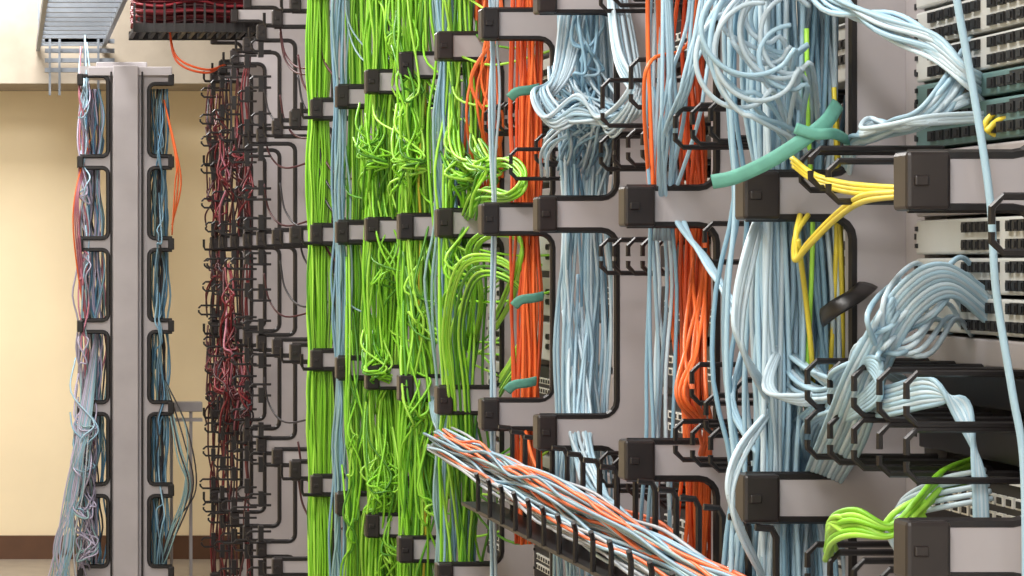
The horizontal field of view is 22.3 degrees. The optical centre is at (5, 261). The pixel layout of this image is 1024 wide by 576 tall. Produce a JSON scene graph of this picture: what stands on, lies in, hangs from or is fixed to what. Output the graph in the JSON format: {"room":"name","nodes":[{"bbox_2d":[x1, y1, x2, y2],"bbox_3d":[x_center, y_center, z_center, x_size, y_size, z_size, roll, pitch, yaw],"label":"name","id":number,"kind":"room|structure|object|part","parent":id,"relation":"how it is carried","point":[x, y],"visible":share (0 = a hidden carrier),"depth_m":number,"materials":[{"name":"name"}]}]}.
{"room":"data center","nodes":[
{"label":"data center","id":0,"kind":"room"},
{"bbox_2d":[0,91,239,534],"bbox_3d":[0.000,-0.150,13.950,5.200,3.600,0.100,0,0,0],"label":"wall","id":1,"kind":"structure","parent":0,"point":[39,151],"depth_m":13.90,"materials":[{"name":"beige paint"}]},
{"bbox_2d":[0,0,239,90],"bbox_3d":[0.000,-1.450,13.600,5.200,1.000,0.600,0,0,0],"label":"ceiling","id":2,"kind":"structure","parent":1,"relation":"attached to","point":[22,67],"depth_m":13.30,"materials":[{"name":"paint"}]},
{"bbox_2d":[0,535,239,558],"bbox_3d":[0.000,1.585,13.890,5.200,0.130,0.020,0,0,0],"label":"baseboard","id":3,"kind":"structure","parent":1,"relation":"attached to","point":[11,546],"depth_m":13.88,"materials":[{"name":"brown wood"}]},
{"bbox_2d":[0,559,239,575],"bbox_3d":[0.000,1.675,5.000,5.200,0.050,18.000,0,0,0],"label":"floor","id":4,"kind":"structure","parent":0,"point":[8,567],"depth_m":13.50,"materials":[{"name":"tile"}]},
{"bbox_2d":[48,35,196,575],"bbox_3d":[0.534,0.296,12.593,0.770,2.965,0.451,0,0,-10],"label":"rack","id":5,"kind":"object","parent":4,"relation":"on","point":[130,330],"visible":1,"depth_m":12.49,"materials":[{"name":"grey metal"}]},
{"bbox_3d":[0.598,0.345,12.500,0.485,2.590,0.100,0,0,0],"label":"edge trim","id":6,"kind":"part","parent":5,"relation":"part of","materials":[{"name":"grey metal"}]},
{"bbox_3d":[0.600,0.315,12.635,0.460,2.669,0.330,0,0,0],"label":"comb panel","id":7,"kind":"part","parent":5,"relation":"part of","materials":[{"name":"grey paint"}]},
{"bbox_2d":[151,401,201,575],"bbox_3d":[0.840,1.184,12.890,0.340,0.928,0.080,0,0,0],"label":"support rail","id":8,"kind":"object","parent":4,"relation":"on","point":[185,406],"visible":0.4,"depth_m":12.87,"materials":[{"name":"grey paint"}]},
{"bbox_2d":[198,40,249,575],"bbox_3d":[1.227,0.264,11.998,0.586,2.771,0.555,0,0,0],"label":"rack","id":9,"kind":"object","parent":4,"relation":"on","point":[215,496],"visible":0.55,"depth_m":12.18,"materials":[{"name":"grey metal"}]},
{"bbox_3d":[1.127,0.265,12.002,0.246,2.769,0.545,0,0,0],"label":"comb panel","id":10,"kind":"part","parent":9,"relation":"part of","materials":[{"name":"grey paint"}]},
{"bbox_2d":[206,59,262,575],"bbox_3d":[1.227,0.264,11.447,0.586,2.771,0.655,0,0,0],"label":"rack","id":11,"kind":"object","parent":4,"relation":"on","point":[256,308],"visible":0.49,"depth_m":11.70,"materials":[{"name":"grey metal"}]},
{"bbox_3d":[1.127,0.265,11.453,0.246,2.769,0.645,0,0,0],"label":"comb panel","id":12,"kind":"part","parent":11,"relation":"part of","materials":[{"name":"grey paint"}]},
{"bbox_2d":[216,9,276,575],"bbox_3d":[1.226,0.264,10.848,0.588,2.771,0.655,0,0,0],"label":"rack","id":13,"kind":"object","parent":4,"relation":"on","point":[266,515],"visible":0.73,"depth_m":11.10,"materials":[{"name":"grey metal"}]},
{"bbox_3d":[1.127,0.265,10.852,0.246,2.769,0.645,0,0,0],"label":"comb panel","id":14,"kind":"part","parent":13,"relation":"part of","materials":[{"name":"grey paint"}]},
{"bbox_2d":[204,29,351,575],"bbox_3d":[1.074,0.357,10.108,0.252,2.488,4.388,0,0,-2],"label":"bundle","id":15,"kind":"object","parent":13,"relation":"attached to","point":[229,393],"visible":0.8,"depth_m":11.06,"materials":[{"name":"red plastic"}]},
{"bbox_2d":[228,0,292,558],"bbox_3d":[1.226,0.264,10.262,0.589,2.771,0.625,0,0,0],"label":"rack","id":16,"kind":"object","parent":4,"relation":"on","point":[283,528],"visible":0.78,"depth_m":10.50,"materials":[{"name":"grey metal"}]},
{"bbox_3d":[1.058,0.253,10.502,0.203,2.664,0.033,0,0,-6],"label":"edge trim","id":17,"kind":"part","parent":16,"relation":"part of","materials":[{"name":"black metal"}]},
{"bbox_3d":[1.127,0.265,10.268,0.246,2.769,0.615,0,0,0],"label":"comb panel","id":18,"kind":"part","parent":16,"relation":"part of","materials":[{"name":"grey paint"}]},
{"bbox_2d":[241,23,307,575],"bbox_3d":[1.226,0.264,9.688,0.588,2.771,0.635,0,0,0],"label":"rack","id":19,"kind":"object","parent":4,"relation":"on","point":[296,545],"visible":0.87,"depth_m":9.93,"materials":[{"name":"grey metal"}]},
{"bbox_3d":[1.127,0.265,9.693,0.246,2.769,0.625,0,0,0],"label":"comb panel","id":20,"kind":"part","parent":19,"relation":"part of","materials":[{"name":"grey paint"}]},
{"bbox_2d":[263,8,330,575],"bbox_3d":[1.239,0.264,9.107,0.562,2.771,0.635,0,0,0],"label":"rack","id":21,"kind":"object","parent":4,"relation":"on","point":[281,565],"visible":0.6,"depth_m":9.35,"materials":[{"name":"grey metal"}]},
{"bbox_3d":[1.058,0.253,9.351,0.203,2.664,0.033,0,0,-6],"label":"edge trim","id":22,"kind":"part","parent":21,"relation":"part of","materials":[{"name":"grey metal"}]},
{"bbox_3d":[1.127,0.265,9.113,0.246,2.769,0.625,0,0,0],"label":"comb panel","id":23,"kind":"part","parent":21,"relation":"part of","materials":[{"name":"grey paint"}]},
{"bbox_2d":[280,0,351,575],"bbox_3d":[1.239,0.264,8.518,0.562,2.771,0.655,0,0,0],"label":"rack","id":24,"kind":"object","parent":4,"relation":"on","point":[298,468],"visible":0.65,"depth_m":8.77,"materials":[{"name":"grey metal"}]},
{"bbox_2d":[300,20,379,496],"bbox_3d":[1.239,0.264,7.907,0.562,2.771,0.675,0,0,0],"label":"rack","id":25,"kind":"object","parent":4,"relation":"on","point":[321,108],"visible":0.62,"depth_m":8.17,"materials":[{"name":"grey metal"}]},
{"bbox_3d":[1.127,0.265,7.912,0.246,2.769,0.665,0,0,0],"label":"comb panel","id":26,"kind":"part","parent":25,"relation":"part of","materials":[{"name":"grey paint"}]},
{"bbox_2d":[305,0,549,575],"bbox_3d":[1.090,0.170,6.733,0.245,2.861,3.062,0,0,0],"label":"cable bundle","id":27,"kind":"object","parent":25,"relation":"attached to","point":[381,456],"visible":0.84,"depth_m":6.90,"materials":[{"name":"green plastic"}]},
{"bbox_2d":[335,10,408,515],"bbox_3d":[1.258,0.264,7.287,0.524,2.771,0.675,0,0,0],"label":"rack","id":28,"kind":"object","parent":4,"relation":"on","point":[347,96],"visible":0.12,"depth_m":7.55,"materials":[{"name":"gray painted steel"},{"name":"black plastic"}]},
{"bbox_3d":[1.082,0.226,7.554,0.156,2.610,0.016,0,0,0],"label":"edge trim","id":29,"kind":"part","parent":28,"relation":"part of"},
{"bbox_2d":[364,0,453,570],"bbox_3d":[1.258,0.264,6.688,0.524,2.771,0.635,0,0,0],"label":"rack","id":30,"kind":"object","parent":4,"relation":"on","point":[376,81],"visible":0.12,"depth_m":6.93,"materials":[{"name":"gray painted steel"},{"name":"black plastic"}]},
{"bbox_3d":[1.080,0.226,6.934,0.153,2.604,0.011,0,0,0],"label":"edge trim","id":31,"kind":"part","parent":30,"relation":"part of","materials":[{"name":"grey metal"}]},
{"bbox_2d":[397,5,498,562],"bbox_3d":[1.258,0.264,6.117,0.524,2.771,0.615,0,0,0],"label":"rack","id":32,"kind":"object","parent":4,"relation":"on","point":[410,226],"visible":0.14,"depth_m":6.35,"materials":[{"name":"gray painted steel"},{"name":"black plastic"}]},
{"bbox_3d":[1.080,0.226,6.354,0.153,2.604,0.011,0,0,0],"label":"edge trim","id":33,"kind":"part","parent":32,"relation":"part of","materials":[{"name":"grey metal"}]},
{"bbox_2d":[486,280,498,313],"bbox_3d":[1.336,0.087,6.080,0.268,0.085,0.400,0,0,0],"label":"panel","id":34,"kind":"object","parent":32,"relation":"on","point":[488,281],"depth_m":6.25,"materials":[{"name":"metal"}]},
{"bbox_2d":[434,0,710,575],"bbox_3d":[1.258,0.264,5.567,0.524,2.771,0.595,0,0,0],"label":"rack","id":35,"kind":"object","parent":4,"relation":"on","point":[449,46],"visible":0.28,"depth_m":5.79,"materials":[{"name":"gray painted steel"},{"name":"black plastic"}]},
{"bbox_3d":[1.080,0.226,5.794,0.153,2.604,0.011,0,0,0],"label":"edge trim","id":36,"kind":"part","parent":35,"relation":"part of","materials":[{"name":"black metal"}]},
{"bbox_3d":[1.127,0.265,5.572,0.246,2.769,0.585,0,0,0],"label":"comb panel","id":37,"kind":"part","parent":35,"relation":"part of","materials":[{"name":"grey paint"}]},
{"bbox_2d":[537,277,549,315],"bbox_3d":[1.336,0.077,5.530,0.268,0.085,0.380,0,0,0],"label":"panel","id":38,"kind":"object","parent":35,"relation":"on","point":[546,280],"depth_m":5.58,"materials":[{"name":"metal"}]},
{"bbox_2d":[537,321,549,360],"bbox_3d":[1.336,0.177,5.530,0.268,0.085,0.380,0,0,0],"label":"panel","id":39,"kind":"object","parent":35,"relation":"on","point":[546,324],"depth_m":5.59,"materials":[{"name":"metal"}]},
{"bbox_2d":[539,236,549,270],"bbox_3d":[1.336,-0.022,5.530,0.268,0.085,0.380,0,0,0],"label":"panel","id":40,"kind":"object","parent":35,"relation":"on","point":[544,244],"depth_m":5.61,"materials":[{"name":"metal"}]},
{"bbox_3d":[1.510,0.264,5.529,0.020,2.768,0.519,0,0,0],"label":"panel","id":41,"kind":"part","parent":35,"relation":"part of","materials":[{"name":"grey metal"}]},
{"bbox_2d":[478,2,710,575],"bbox_3d":[1.258,0.264,5.022,0.524,2.771,0.605,0,0,0],"label":"rack","id":42,"kind":"object","parent":4,"relation":"on","point":[494,23],"visible":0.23,"depth_m":5.25,"materials":[{"name":"gray painted steel"},{"name":"black plastic"}]},
{"bbox_2d":[503,376,536,393],"bbox_3d":[1.077,0.258,5.233,0.071,0.038,0.021,0,0,0],"label":"strap","id":43,"kind":"object","parent":42,"relation":"attached to","point":[513,385],"visible":1,"depth_m":5.23,"materials":[{"name":"teal fabric"}]},
{"bbox_3d":[1.080,0.226,5.254,0.153,2.604,0.011,0,0,0],"label":"edge trim","id":44,"kind":"part","parent":42,"relation":"part of","materials":[{"name":"grey metal"}]},
{"bbox_2d":[507,83,539,100],"bbox_3d":[1.084,-0.356,5.233,0.070,0.038,0.021,0,0,0],"label":"strap","id":45,"kind":"object","parent":42,"relation":"attached to","point":[515,92],"visible":0.8,"depth_m":5.23,"materials":[{"name":"teal fabric"}]},
{"bbox_2d":[510,291,543,308],"bbox_3d":[1.092,0.080,5.233,0.070,0.038,0.021,0,0,0],"label":"strap","id":46,"kind":"object","parent":42,"relation":"attached to","point":[520,300],"visible":1,"depth_m":5.23,"materials":[{"name":"teal fabric"}]},
{"bbox_3d":[1.127,0.265,5.027,0.246,2.769,0.595,0,0,0],"label":"comb panel","id":47,"kind":"part","parent":42,"relation":"part of","materials":[{"name":"grey paint"}]},
{"bbox_2d":[509,0,843,575],"bbox_3d":[1.258,0.264,4.582,0.524,2.771,1.044,0,0,0],"label":"rack","id":48,"kind":"object","parent":4,"relation":"on","point":[625,419],"visible":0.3,"depth_m":4.70,"materials":[{"name":"grey metal"}]},
{"bbox_3d":[1.080,0.226,4.704,0.153,2.604,0.011,0,0,0],"label":"edge trim","id":49,"kind":"part","parent":48,"relation":"part of","materials":[{"name":"black metal"}]},
{"bbox_2d":[423,274,745,575],"bbox_3d":[1.059,0.257,4.901,0.194,0.483,3.402,0,0,0],"label":"cable","id":50,"kind":"object","parent":48,"relation":"attached to","point":[557,495],"visible":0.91,"depth_m":4.55,"materials":[{"name":"white plastic"}]},
{"bbox_2d":[463,0,712,559],"bbox_3d":[1.115,0.125,4.891,0.179,2.951,2.006,0,0,2],"label":"cable bundle","id":51,"kind":"object","parent":48,"relation":"attached to","point":[694,281],"visible":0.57,"depth_m":4.17,"materials":[{"name":"orange plastic"}]},
{"bbox_3d":[1.127,0.265,4.423,0.246,2.769,0.705,0,0,0],"label":"comb panel","id":52,"kind":"part","parent":48,"relation":"part of","materials":[{"name":"grey paint"}]},
{"bbox_2d":[461,425,779,575],"bbox_3d":[0.997,0.423,4.300,0.085,0.183,2.000,0,0,0],"label":"trough","id":53,"kind":"object","parent":48,"relation":"attached to","point":[574,553],"visible":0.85,"depth_m":4.25,"materials":[{"name":"black plastic"}]},
{"bbox_2d":[488,0,755,575],"bbox_3d":[1.059,0.170,4.404,0.229,2.861,1.807,0,0,5],"label":"bundle","id":54,"kind":"object","parent":48,"relation":"attached to","point":[585,47],"visible":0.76,"depth_m":4.72,"materials":[{"name":"plastic"}]},
{"bbox_2d":[619,1,1023,575],"bbox_3d":[1.258,0.264,3.763,0.524,2.771,0.705,0,0,0],"label":"rack","id":55,"kind":"object","parent":4,"relation":"on","point":[675,459],"visible":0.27,"depth_m":4.04,"materials":[{"name":"grey metal"}]},
{"bbox_3d":[1.080,0.226,4.044,0.153,2.604,0.011,0,0,0],"label":"edge trim","id":56,"kind":"part","parent":55,"relation":"part of","materials":[{"name":"black metal"}]},
{"bbox_3d":[1.127,0.265,3.768,0.246,2.769,0.695,0,0,0],"label":"comb panel","id":57,"kind":"part","parent":55,"relation":"part of","materials":[{"name":"grey paint"}]},
{"bbox_2d":[796,1,844,30],"bbox_3d":[1.336,-0.403,3.725,0.268,0.085,0.490,0,0,0],"label":"cable bundle","id":58,"kind":"object","parent":55,"relation":"on","point":[841,19],"depth_m":3.74,"materials":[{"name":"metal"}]},
{"bbox_2d":[838,556,841,575],"bbox_3d":[1.336,0.477,3.725,0.268,0.085,0.490,0,0,0],"label":"panel","id":59,"kind":"object","parent":55,"relation":"on","point":[839,558],"depth_m":3.62,"materials":[{"name":"metal"}]},
{"bbox_2d":[838,23,844,88],"bbox_3d":[1.336,-0.302,3.725,0.268,0.085,0.490,0,0,0],"label":"panel","id":60,"kind":"object","parent":55,"relation":"attached to","point":[841,45],"depth_m":3.61,"materials":[{"name":"metal"}]},
{"bbox_2d":[843,227,1023,264],"bbox_3d":[1.336,-0.013,3.725,0.268,0.085,0.490,0,0,0],"label":"panel","id":61,"kind":"object","parent":55,"relation":"on","point":[948,255],"depth_m":3.48,"materials":[{"name":"metal"}]},
{"bbox_3d":[1.510,0.264,3.724,0.020,2.768,0.629,0,0,0],"label":"panel","id":62,"kind":"part","parent":55,"relation":"part of","materials":[{"name":"black metal"}]},
{"bbox_2d":[735,0,1023,575],"bbox_3d":[1.258,0.264,3.132,0.524,2.771,0.665,0,0,0],"label":"rack","id":63,"kind":"object","parent":4,"relation":"on","point":[885,80],"visible":0.65,"depth_m":3.25,"materials":[{"name":"grey metal"}]},
{"bbox_3d":[1.080,0.226,3.394,0.153,2.604,0.011,0,0,0],"label":"edge trim","id":64,"kind":"part","parent":63,"relation":"part of","materials":[{"name":"grey metal"}]},
{"bbox_2d":[819,282,877,326],"bbox_3d":[1.138,0.057,3.350,0.088,0.061,0.058,0,0,-20],"label":"strap","id":65,"kind":"object","parent":63,"relation":"attached to","point":[860,291],"visible":1,"depth_m":3.33,"materials":[{"name":"black plastic"}]},
{"bbox_2d":[693,0,1023,575],"bbox_3d":[1.072,0.170,3.157,0.319,2.861,0.863,0,0,0],"label":"cable bundle","id":66,"kind":"object","parent":63,"relation":"attached to","point":[788,76],"visible":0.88,"depth_m":3.37,"materials":[{"name":"plastic"}]},
{"bbox_2d":[711,99,849,188],"bbox_3d":[1.032,-0.158,3.307,0.194,0.122,0.070,0,0,0],"label":"strap","id":67,"kind":"object","parent":66,"relation":"attached to","point":[821,129],"visible":0.99,"depth_m":3.29,"materials":[{"name":"teal fabric"}]},
{"bbox_3d":[1.127,0.265,3.138,0.246,2.769,0.655,0,0,0],"label":"comb panel","id":68,"kind":"part","parent":63,"relation":"part of","materials":[{"name":"grey paint"}]},
{"bbox_2d":[823,457,970,562],"bbox_3d":[1.065,0.309,3.066,0.187,0.139,0.218,0,0,36],"label":"cable","id":69,"kind":"object","parent":63,"relation":"attached to","point":[847,522],"visible":0.81,"depth_m":2.97,"materials":[{"name":"green plastic"}]},
{"bbox_2d":[790,113,1005,382],"bbox_3d":[1.121,0.001,3.146,0.210,0.384,0.634,0,0,0],"label":"cable","id":70,"kind":"object","parent":63,"relation":"attached to","point":[864,193],"visible":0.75,"depth_m":3.21,"materials":[{"name":"yellow plastic"}]},
{"bbox_2d":[916,0,965,9],"bbox_3d":[1.336,-0.383,3.095,0.268,0.095,0.450,0,0,0],"label":"panel","id":71,"kind":"object","parent":63,"relation":"on","point":[920,4],"depth_m":3.26,"materials":[{"name":"metal"}]},
{"bbox_2d":[915,258,1023,295],"bbox_3d":[1.336,0.018,3.095,0.268,0.045,0.450,0,0,0],"label":"panel","id":72,"kind":"object","parent":63,"relation":"on","point":[1011,270],"depth_m":3.03,"materials":[{"name":"metal"}]},
{"bbox_2d":[915,216,1023,253],"bbox_3d":[1.336,-0.033,3.095,0.268,0.045,0.450,0,0,0],"label":"panel","id":73,"kind":"object","parent":63,"relation":"on","point":[934,234],"depth_m":3.15,"materials":[{"name":"metal"}]},
{"bbox_2d":[923,296,1023,337],"bbox_3d":[1.336,0.068,3.095,0.268,0.045,0.450,0,0,0],"label":"panel","id":74,"kind":"object","parent":63,"relation":"on","point":[1013,306],"depth_m":3.07,"materials":[{"name":"metal"}]},
{"bbox_2d":[894,145,1023,575],"bbox_3d":[1.258,0.252,2.518,0.524,2.793,0.675,0,0,0],"label":"rack","id":75,"kind":"object","parent":4,"relation":"on","point":[925,180],"visible":0.99,"depth_m":2.78,"materials":[{"name":"grey metal"}]},
{"bbox_3d":[1.127,0.265,2.518,0.246,2.769,0.675,0,0,0],"label":"comb panel","id":76,"kind":"part","parent":75,"relation":"part of","materials":[{"name":"grey paint"}]},
{"bbox_3d":[0.000,-1.975,5.000,5.400,0.050,18.000,0,0,0],"label":"ceiling","id":77,"kind":"structure","parent":0,"visible":0},
{"bbox_2d":[36,0,258,94],"bbox_3d":[0.680,-1.400,11.390,1.040,1.100,3.780,0,0,0],"label":"cable tray","id":78,"kind":"object","parent":77,"relation":"hanging from","point":[60,22],"visible":0.83,"depth_m":11.37,"materials":[{"name":"metal"}]},
{"bbox_2d":[129,3,258,39],"bbox_3d":[0.885,-1.490,11.406,0.630,0.920,0.428,0,0,0],"label":"basket","id":79,"kind":"object","parent":78,"relation":"on","point":[149,21],"depth_m":11.25,"materials":[{"name":"metal"}]}
]}

